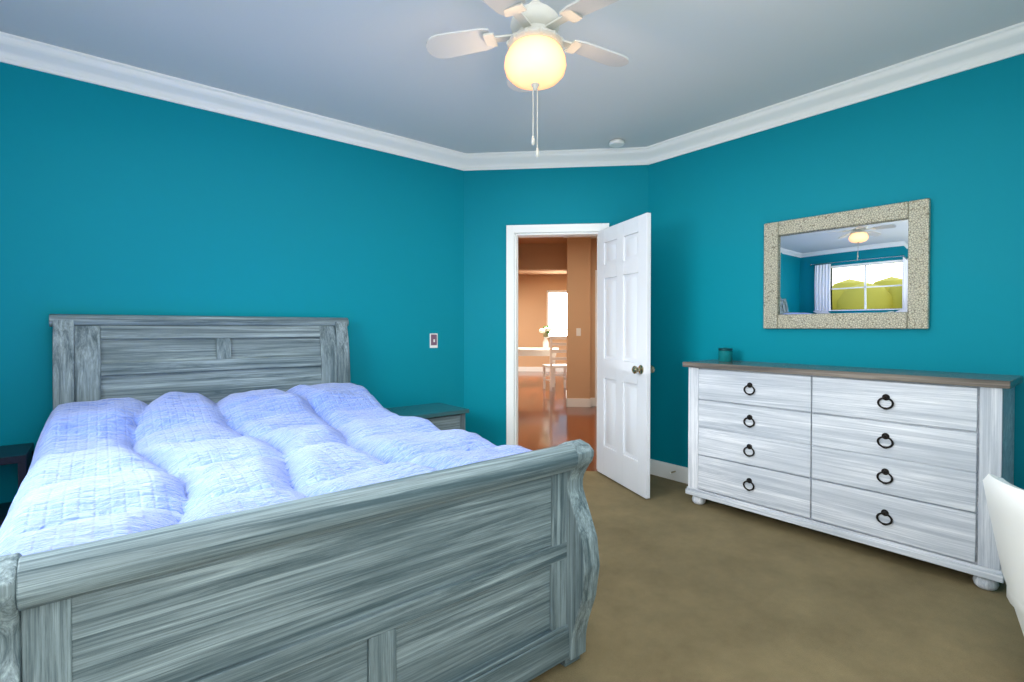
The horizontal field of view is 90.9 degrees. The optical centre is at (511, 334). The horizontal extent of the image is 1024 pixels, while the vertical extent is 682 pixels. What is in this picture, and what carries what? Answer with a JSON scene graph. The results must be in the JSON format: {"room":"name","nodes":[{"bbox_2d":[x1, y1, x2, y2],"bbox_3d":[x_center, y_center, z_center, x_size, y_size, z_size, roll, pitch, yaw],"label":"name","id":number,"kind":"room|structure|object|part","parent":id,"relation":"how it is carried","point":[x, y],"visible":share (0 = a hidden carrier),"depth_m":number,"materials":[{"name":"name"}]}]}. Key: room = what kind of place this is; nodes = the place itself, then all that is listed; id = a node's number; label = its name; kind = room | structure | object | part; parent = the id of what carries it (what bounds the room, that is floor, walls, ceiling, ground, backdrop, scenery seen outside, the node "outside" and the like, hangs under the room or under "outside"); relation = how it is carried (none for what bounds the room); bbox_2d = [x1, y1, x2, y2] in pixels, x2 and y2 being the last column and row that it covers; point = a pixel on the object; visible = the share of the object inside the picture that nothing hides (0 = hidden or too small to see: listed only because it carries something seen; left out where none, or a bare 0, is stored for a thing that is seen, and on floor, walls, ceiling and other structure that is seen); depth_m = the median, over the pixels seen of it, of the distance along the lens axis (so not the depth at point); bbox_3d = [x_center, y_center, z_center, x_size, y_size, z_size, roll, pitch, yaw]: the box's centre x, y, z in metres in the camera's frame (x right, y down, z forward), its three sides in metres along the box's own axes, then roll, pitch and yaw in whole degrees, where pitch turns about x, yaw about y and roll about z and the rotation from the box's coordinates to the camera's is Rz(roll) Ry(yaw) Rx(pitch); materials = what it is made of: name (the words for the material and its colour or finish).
{"room":"bedroom","nodes":[
{"label":"bedroom","id":0,"kind":"room"},
{"bbox_2d":[0,62,463,527],"bbox_3d":[-1.862,-0.171,3.317,3.743,2.715,0.120,-1,1,-39],"label":"wall","id":1,"kind":"structure","parent":0,"point":[115,202],"depth_m":3.18,"materials":[{"name":"teal paint"}]},
{"bbox_2d":[430,333,437,347],"bbox_3d":[-0.653,0.055,4.218,0.072,0.120,0.014,-1,1,-39],"label":"switch plate","id":2,"kind":"object","parent":1,"relation":"attached to","point":[433,340],"visible":1,"depth_m":4.22,"materials":[{"name":"white plastic"}]},
{"bbox_2d":[0,0,1023,274],"bbox_3d":[0.451,-1.639,8.492,13.888,0.115,14.274,-1,1,-39],"label":"ceiling","id":3,"kind":"structure","parent":0,"point":[692,65],"depth_m":2.73,"materials":[{"name":"grey paint"}]},
{"bbox_2d":[426,0,628,157],"bbox_3d":[0.123,-1.129,2.099,0.907,0.768,0.889,-1,1,-39],"label":"ceiling fan","id":4,"kind":"object","parent":3,"relation":"hanging from","point":[536,44],"visible":1,"depth_m":2.05,"materials":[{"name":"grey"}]},
{"bbox_3d":[0.097,-1.125,2.115,0.260,0.146,0.260,-1,1,-39],"label":"lamp shade","id":5,"kind":"part","parent":4,"relation":"part of","materials":[{"name":"white glass"}]},
{"bbox_2d":[609,139,624,147],"bbox_3d":[0.832,-1.519,4.011,0.124,0.038,0.124,-1,1,-39],"label":"smoke detector","id":6,"kind":"object","parent":3,"relation":"attached to","point":[615,143],"visible":0.98,"depth_m":3.97,"materials":[{"name":"white plastic"}]},
{"bbox_2d":[518,275,565,366],"bbox_3d":[0.888,-0.305,14.111,7.000,2.700,0.120,0,1,6],"label":"wall","id":7,"kind":"structure","parent":0,"point":[532,289],"depth_m":14.07,"materials":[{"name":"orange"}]},
{"bbox_2d":[464,165,648,445],"bbox_3d":[0.370,-0.185,4.394,1.576,2.715,0.120,0,1,6],"label":"wall","id":8,"kind":"structure","parent":0,"point":[496,202],"depth_m":4.38,"materials":[{"name":"teal paint"}]},
{"bbox_2d":[0,22,1023,170],"bbox_3d":[0.017,-1.451,1.923,4.678,0.118,4.390,-1,1,-39],"label":"crown molding","id":9,"kind":"structure","parent":8,"relation":"attached to","point":[979,51],"depth_m":3.19,"materials":[{"name":"white wood"}]},
{"bbox_2d":[506,223,608,444],"bbox_3d":[0.394,0.116,4.395,0.876,2.113,0.156,0,1,6],"label":"door frame","id":10,"kind":"structure","parent":8,"relation":"attached to","point":[514,233],"depth_m":4.36,"materials":[{"name":"white wood"}]},
{"bbox_2d":[597,213,650,498],"bbox_3d":[0.854,0.152,3.925,0.035,2.030,0.735,0,1,-18],"label":"door leaf","id":11,"kind":"structure","parent":8,"relation":"in","point":[623,349],"depth_m":3.86,"materials":[{"name":"white paint"}]},
{"bbox_2d":[632,365,654,373],"bbox_3d":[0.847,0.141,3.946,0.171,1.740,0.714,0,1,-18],"label":"door knob","id":12,"kind":"object","parent":11,"relation":"attached to","point":[639,369],"depth_m":3.62,"materials":[{"name":"silver metal"}]},
{"bbox_2d":[518,371,596,470],"bbox_3d":[0.432,1.133,9.683,7.000,0.060,10.620,0,1,6],"label":"floor","id":13,"kind":"structure","parent":0,"point":[547,418],"depth_m":6.89,"materials":[{"name":"brown wood"}]},
{"bbox_2d":[518,348,558,386],"bbox_3d":[0.401,0.698,10.847,1.200,0.780,0.900,0,1,6],"label":"dining table","id":14,"kind":"object","parent":13,"relation":"on","point":[533,352],"visible":0.33,"depth_m":10.41,"materials":[{"name":"white wood"}]},
{"bbox_2d":[539,325,551,348],"bbox_3d":[0.705,0.063,10.641,0.259,0.495,0.240,0,1,6],"label":"vase","id":15,"kind":"object","parent":14,"relation":"on","point":[545,330],"visible":1,"depth_m":10.61,"materials":[{"name":"white ceramic"}]},
{"bbox_2d":[542,336,566,390],"bbox_3d":[0.912,0.569,9.995,0.500,1.060,0.480,0,1,-14],"label":"dining chair","id":16,"kind":"object","parent":13,"relation":"on","point":[551,366],"visible":0.73,"depth_m":9.77,"materials":[{"name":"white wood"}]},
{"bbox_2d":[566,237,593,398],"bbox_3d":[1.035,-0.222,7.804,0.360,2.700,0.002,0,1,6],"label":"wall","id":17,"kind":"structure","parent":0,"point":[576,258],"depth_m":7.80,"materials":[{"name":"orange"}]},
{"bbox_2d":[518,236,596,406],"bbox_3d":[0.392,-0.241,9.277,7.000,2.700,9.600,0,1,6],"label":"trim","id":18,"kind":"structure","parent":17,"relation":"attached to","point":[577,402],"depth_m":7.87,"materials":[{"name":"white wood"}]},
{"bbox_2d":[576,328,580,335],"bbox_3d":[1.030,-0.032,7.803,0.070,0.120,0.008,0,1,6],"label":"hall light switch","id":19,"kind":"object","parent":17,"relation":"attached to","point":[578,331],"visible":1,"depth_m":7.80,"materials":[{"name":"white plastic"}]},
{"bbox_2d":[590,238,596,397],"bbox_3d":[1.564,-0.224,7.911,0.670,2.700,0.120,0,1,6],"label":"wall","id":20,"kind":"structure","parent":0,"point":[592,319],"depth_m":7.88,"materials":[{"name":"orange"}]},
{"bbox_2d":[529,471,1023,681],"bbox_3d":[0.017,1.234,1.958,4.678,0.060,4.390,-1,1,-39],"label":"floor","id":21,"kind":"structure","parent":0,"point":[689,589],"depth_m":2.21,"materials":[{"name":"beige carpet"}]},
{"bbox_2d":[0,443,33,525],"bbox_3d":[-2.615,0.889,2.396,0.475,0.620,0.340,-1,1,-39],"label":"side table","id":22,"kind":"object","parent":21,"relation":"on","point":[21,455],"visible":0.42,"depth_m":2.44,"materials":[{"name":"black wood"}]},
{"bbox_2d":[0,314,599,681],"bbox_3d":[-1.075,0.549,2.263,1.694,1.302,2.467,-1,1,-39],"label":"bed","id":23,"kind":"object","parent":21,"relation":"on","point":[233,499],"visible":1,"depth_m":1.56,"materials":[{"name":"grey wood"}]},
{"bbox_3d":[-1.812,0.538,3.167,1.610,1.302,0.133,-1,1,-39],"label":"headboard","id":24,"kind":"part","parent":23,"relation":"part of","materials":[{"name":"grey wood"}]},
{"bbox_3d":[-0.348,0.805,1.373,1.592,0.815,0.164,-1,1,-39],"label":"footboard","id":25,"kind":"part","parent":23,"relation":"part of","materials":[{"name":"grey wood"}]},
{"bbox_2d":[386,403,468,429],"bbox_3d":[-0.711,0.879,3.879,0.620,0.600,0.445,-1,1,-39],"label":"nightstand","id":26,"kind":"object","parent":21,"relation":"on","point":[441,416],"visible":0.06,"depth_m":3.83,"materials":[{"name":"grey wood"}]},
{"bbox_2d":[683,360,1022,590],"bbox_3d":[1.872,0.695,3.029,0.415,0.990,1.642,-1,1,-39],"label":"dresser","id":27,"kind":"object","parent":21,"relation":"on","point":[903,462],"visible":0.98,"depth_m":2.71,"materials":[{"name":"white wood"}]},
{"bbox_2d":[718,348,732,361],"bbox_3d":[1.519,0.145,3.586,0.094,0.096,0.094,-1,1,-39],"label":"candle jar","id":28,"kind":"object","parent":27,"relation":"on","point":[725,354],"visible":1,"depth_m":3.55,"materials":[{"name":"teal glass"}]},
{"bbox_2d":[983,474,1023,634],"bbox_3d":[1.886,0.841,1.463,0.729,0.740,0.665,0,1,0],"label":"tub chair","id":29,"kind":"object","parent":21,"relation":"on","point":[1005,500],"visible":1,"depth_m":1.59,"materials":[{"name":"white leather"}]},
{"bbox_2d":[648,54,1023,489],"bbox_3d":[2.248,-0.167,2.999,0.120,2.715,3.456,-1,1,-39],"label":"wall","id":30,"kind":"structure","parent":0,"point":[951,147],"depth_m":3.07,"materials":[{"name":"teal paint"}]},
{"bbox_2d":[650,459,687,483],"bbox_3d":[0.017,1.143,1.957,4.678,0.124,4.390,-1,1,-39],"label":"baseboard","id":31,"kind":"structure","parent":30,"relation":"attached to","point":[661,469],"depth_m":4.09,"materials":[{"name":"white wood"}]},
{"bbox_2d":[763,198,930,328],"bbox_3d":[2.030,-0.395,3.139,0.030,0.723,0.898,-1,1,-39],"label":"mirror","id":32,"kind":"object","parent":30,"relation":"attached to","point":[866,268],"visible":1,"depth_m":3.08,"materials":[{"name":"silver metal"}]},
{"bbox_3d":[2.033,-0.395,3.143,0.004,0.533,0.708,-1,1,-39],"label":"glass","id":33,"kind":"part","parent":32,"relation":"part of","materials":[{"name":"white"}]}
]}

